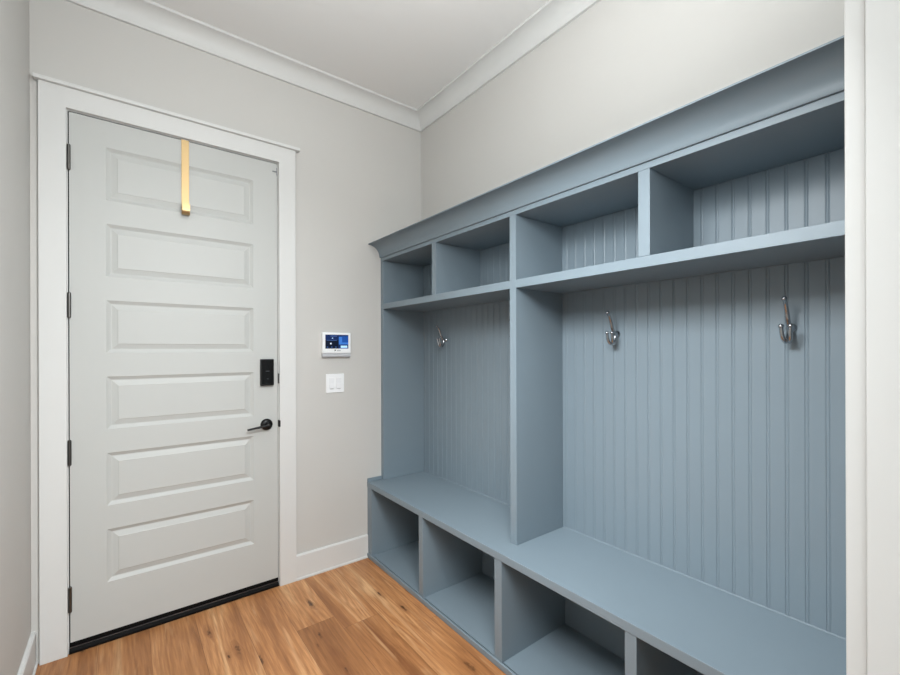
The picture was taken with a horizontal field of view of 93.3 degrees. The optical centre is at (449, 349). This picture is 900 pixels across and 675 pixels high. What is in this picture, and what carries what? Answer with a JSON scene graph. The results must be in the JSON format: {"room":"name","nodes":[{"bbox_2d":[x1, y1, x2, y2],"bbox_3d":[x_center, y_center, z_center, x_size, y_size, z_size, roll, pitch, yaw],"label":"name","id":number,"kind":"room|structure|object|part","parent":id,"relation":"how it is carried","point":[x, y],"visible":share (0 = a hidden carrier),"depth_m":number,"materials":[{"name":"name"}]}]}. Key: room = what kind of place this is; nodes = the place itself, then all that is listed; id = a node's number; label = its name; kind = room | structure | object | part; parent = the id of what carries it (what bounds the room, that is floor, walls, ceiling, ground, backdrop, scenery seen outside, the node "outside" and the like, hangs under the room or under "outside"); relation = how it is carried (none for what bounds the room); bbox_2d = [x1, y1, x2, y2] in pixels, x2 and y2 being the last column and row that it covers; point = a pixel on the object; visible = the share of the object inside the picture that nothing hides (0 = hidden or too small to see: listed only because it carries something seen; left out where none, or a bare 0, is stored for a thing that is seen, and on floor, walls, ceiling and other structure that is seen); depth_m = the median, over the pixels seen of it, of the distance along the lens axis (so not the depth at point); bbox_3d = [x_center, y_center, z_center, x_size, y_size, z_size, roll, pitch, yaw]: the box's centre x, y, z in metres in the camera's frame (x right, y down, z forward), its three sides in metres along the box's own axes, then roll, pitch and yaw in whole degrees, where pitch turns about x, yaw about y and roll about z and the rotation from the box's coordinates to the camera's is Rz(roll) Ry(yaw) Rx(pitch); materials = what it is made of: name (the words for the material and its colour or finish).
{"room":"mudroom","nodes":[
{"label":"mudroom","id":0,"kind":"room"},
{"bbox_2d":[0,0,30,674],"bbox_3d":[-1.073,-0.148,0.787,0.100,3.034,2.582,0,0,-38],"label":"wall","id":1,"kind":"structure","parent":0,"point":[15,375],"depth_m":1.58,"materials":[{"name":"paint"}]},
{"bbox_2d":[17,631,37,674],"bbox_3d":[-1.057,1.295,0.872,0.021,0.148,2.460,0,0,-38],"label":"baseboard","id":2,"kind":"structure","parent":1,"relation":"attached to","point":[28,666],"depth_m":1.75,"materials":[{"name":"white paint"}]},
{"bbox_2d":[29,0,420,663],"bbox_3d":[-1.049,-0.148,2.509,2.234,3.034,0.120,0,0,-38],"label":"wall","id":3,"kind":"structure","parent":0,"point":[358,172],"depth_m":2.60,"materials":[{"name":"paint"}]},
{"bbox_2d":[32,72,299,664],"bbox_3d":[-1.383,0.088,2.230,1.140,2.564,0.156,0,0,-38],"label":"door frame","id":4,"kind":"structure","parent":3,"relation":"attached to","point":[57,98],"depth_m":1.90,"materials":[{"name":"white paint"}]},
{"bbox_2d":[67,112,277,646],"bbox_3d":[-1.359,0.132,2.187,0.910,2.420,0.102,0,0,-38],"label":"door","id":5,"kind":"structure","parent":3,"relation":"in","point":[172,315],"depth_m":2.14,"materials":[{"name":"grey paint"}]},
{"bbox_2d":[181,139,189,215],"bbox_3d":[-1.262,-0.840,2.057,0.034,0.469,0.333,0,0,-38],"label":"hook","id":6,"kind":"object","parent":5,"relation":"hanging from","point":[185,206],"visible":0.94,"depth_m":2.04,"materials":[{"name":"gold metal"}]},
{"bbox_3d":[-1.062,0.431,2.362,0.118,0.029,0.017,0,0,-37],"label":"handle","id":7,"kind":"part","parent":5,"relation":"part of","materials":[{"name":"black metal"}]},
{"bbox_3d":[-1.033,0.426,2.408,0.065,0.065,0.056,0,0,-38],"label":"lever","id":8,"kind":"part","parent":5,"relation":"part of","materials":[{"name":"black metal"}]},
{"bbox_2d":[65,0,420,131],"bbox_3d":[-0.987,-1.620,2.423,2.034,0.091,0.098,0,0,-38],"label":"crown molding","id":9,"kind":"structure","parent":3,"relation":"attached to","point":[147,15],"depth_m":2.33,"materials":[{"name":"white paint"}]},
{"bbox_2d":[297,534,367,580],"bbox_3d":[-0.728,1.294,2.664,0.467,0.148,0.021,0,0,-38],"label":"baseboard","id":10,"kind":"structure","parent":3,"relation":"attached to","point":[310,563],"depth_m":2.65,"materials":[{"name":"white paint"}]},
{"bbox_2d":[326,373,343,392],"bbox_3d":[-0.723,0.210,2.676,0.118,0.118,0.010,0,0,-38],"label":"light switch","id":11,"kind":"object","parent":3,"relation":"attached to","point":[334,383],"visible":1,"depth_m":2.67,"materials":[{"name":"white plastic"}]},
{"bbox_2d":[321,332,350,356],"bbox_3d":[-0.715,-0.032,2.672,0.186,0.155,0.028,0,0,-38],"label":"panel","id":12,"kind":"object","parent":3,"relation":"attached to","point":[333,344],"visible":1,"depth_m":2.65,"materials":[{"name":"white plastic"}]},
{"bbox_2d":[35,558,505,674],"bbox_3d":[0.552,1.364,0.378,4.180,0.001,5.485,0,0,-38],"label":"floor","id":13,"kind":"structure","parent":0,"point":[355,618],"depth_m":2.01,"materials":[{"name":"brown wood"}]},
{"bbox_2d":[69,581,278,654],"bbox_3d":[-1.387,1.357,2.233,0.910,0.025,0.120,0,0,-38],"label":"threshold","id":14,"kind":"object","parent":13,"relation":"on","point":[148,625],"depth_m":2.14,"materials":[{"name":"black rubber"}]},
{"bbox_2d":[367,487,703,674],"bbox_3d":[0.370,1.134,1.970,0.445,0.460,2.458,0,0,-38],"label":"cubbies","id":15,"kind":"object","parent":13,"relation":"on","point":[521,625],"visible":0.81,"depth_m":2.01,"materials":[{"name":"blue paint"}]},
{"bbox_3d":[-0.358,1.136,2.923,0.431,0.460,0.060,0,0,-38],"label":"panel","id":16,"kind":"part","parent":15,"relation":"part of","materials":[{"name":"blue paint"}]},
{"bbox_3d":[-0.166,1.353,2.681,0.422,0.026,0.557,0,0,-38],"label":"panel","id":17,"kind":"part","parent":15,"relation":"part of","materials":[{"name":"blue paint"}]},
{"bbox_3d":[0.198,1.351,2.207,0.422,0.026,0.559,0,0,-38],"label":"panel","id":18,"kind":"part","parent":15,"relation":"part of","materials":[{"name":"blue paint"}]},
{"bbox_3d":[0.567,1.350,1.727,0.422,0.026,0.563,0,0,-38],"label":"panel","id":19,"kind":"part","parent":15,"relation":"part of","materials":[{"name":"blue paint"}]},
{"bbox_3d":[0.545,1.133,2.104,0.004,0.460,2.458,0,0,-38],"label":"panel","id":20,"kind":"part","parent":15,"relation":"part of","materials":[{"name":"blue paint"}]},
{"bbox_2d":[367,471,845,674],"bbox_3d":[0.372,0.876,1.972,0.438,0.056,2.458,0,0,-38],"label":"bench","id":21,"kind":"object","parent":15,"relation":"on","point":[710,630],"visible":0.92,"depth_m":1.51,"materials":[{"name":"blue paint"}]},
{"bbox_2d":[368,35,845,639],"bbox_3d":[0.376,0.080,1.976,0.424,1.577,2.458,0,0,-38],"label":"locker","id":22,"kind":"object","parent":21,"relation":"on","point":[702,445],"visible":0.94,"depth_m":1.61,"materials":[{"name":"blue paint"}]},
{"bbox_3d":[-0.328,0.136,2.965,0.327,1.470,0.033,0,0,-38],"label":"panel","id":23,"kind":"part","parent":22,"relation":"part of","materials":[{"name":"blue paint"}]},
{"bbox_2d":[436,325,446,346],"bbox_3d":[-0.060,-0.090,2.815,0.083,0.148,0.040,0,0,-38],"label":"coat hook","id":24,"kind":"object","parent":22,"relation":"attached to","point":[444,340],"visible":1,"depth_m":2.81,"materials":[{"name":"silver metal"}]},
{"bbox_2d":[383,281,509,311],"bbox_3d":[0.040,-0.293,2.484,0.327,0.037,1.179,0,0,-38],"label":"shelf","id":25,"kind":"object","parent":22,"relation":"attached to","point":[496,294],"depth_m":2.42,"materials":[{"name":"blue paint"}]},
{"bbox_3d":[0.250,-0.666,1.882,0.112,0.084,2.458,0,0,-38],"label":"crown moulding","id":26,"kind":"part","parent":22,"relation":"part of","materials":[{"name":"blue paint"}]},
{"bbox_2d":[605,311,619,345],"bbox_3d":[0.697,-0.093,1.829,0.083,0.148,0.040,0,0,-38],"label":"coat hook","id":27,"kind":"object","parent":22,"relation":"attached to","point":[614,334],"visible":1,"depth_m":1.82,"materials":[{"name":"silver metal"}]},
{"bbox_3d":[0.410,-0.613,2.005,0.332,0.022,2.458,0,0,-38],"label":"panel","id":28,"kind":"part","parent":22,"relation":"part of","materials":[{"name":"blue paint"}]},
{"bbox_2d":[516,220,844,293],"bbox_3d":[0.779,-0.296,1.521,0.327,0.037,1.173,0,0,-38],"label":"shelf","id":29,"kind":"object","parent":22,"relation":"attached to","point":[821,244],"depth_m":1.38,"materials":[{"name":"blue paint"}]},
{"bbox_2d":[778,296,796,343],"bbox_3d":[1.069,-0.094,1.345,0.083,0.148,0.040,0,0,-38],"label":"coat hook","id":30,"kind":"object","parent":22,"relation":"attached to","point":[791,328],"visible":1,"depth_m":1.34,"materials":[{"name":"silver metal"}]},
{"bbox_2d":[150,0,548,108],"bbox_3d":[0.317,-1.720,0.662,3.900,0.100,4.720,0,0,-38],"label":"ceiling","id":31,"kind":"structure","parent":0,"point":[406,52],"depth_m":2.22,"materials":[{"name":"white paint"}]},
{"bbox_2d":[421,0,843,221],"bbox_3d":[0.620,-0.153,2.088,0.100,3.034,2.582,0,0,-38],"label":"wall","id":32,"kind":"structure","parent":0,"point":[619,66],"depth_m":1.90,"materials":[{"name":"paint"}]},
{"bbox_2d":[417,0,600,131],"bbox_3d":[0.500,-1.625,2.075,0.098,0.091,2.462,0,0,-38],"label":"crown molding","id":33,"kind":"structure","parent":32,"relation":"attached to","point":[554,15],"depth_m":2.33,"materials":[{"name":"white paint"}]},
{"bbox_3d":[0.523,-0.153,0.461,2.034,3.034,0.120,0,0,-38],"label":"wall","id":34,"kind":"structure","parent":0,"visible":0},
{"bbox_2d":[844,0,899,674],"bbox_3d":[0.180,0.097,0.210,1.150,2.536,0.140,0,0,-38],"label":"door frame","id":35,"kind":"structure","parent":34,"relation":"attached to","point":[871,27],"depth_m":0.54,"materials":[{"name":"white paint"}]},
{"bbox_3d":[0.564,0.141,0.580,0.090,2.445,0.020,0,0,-38],"label":"casing","id":36,"kind":"part","parent":35,"relation":"part of","materials":[{"name":"white paint"}]}
]}

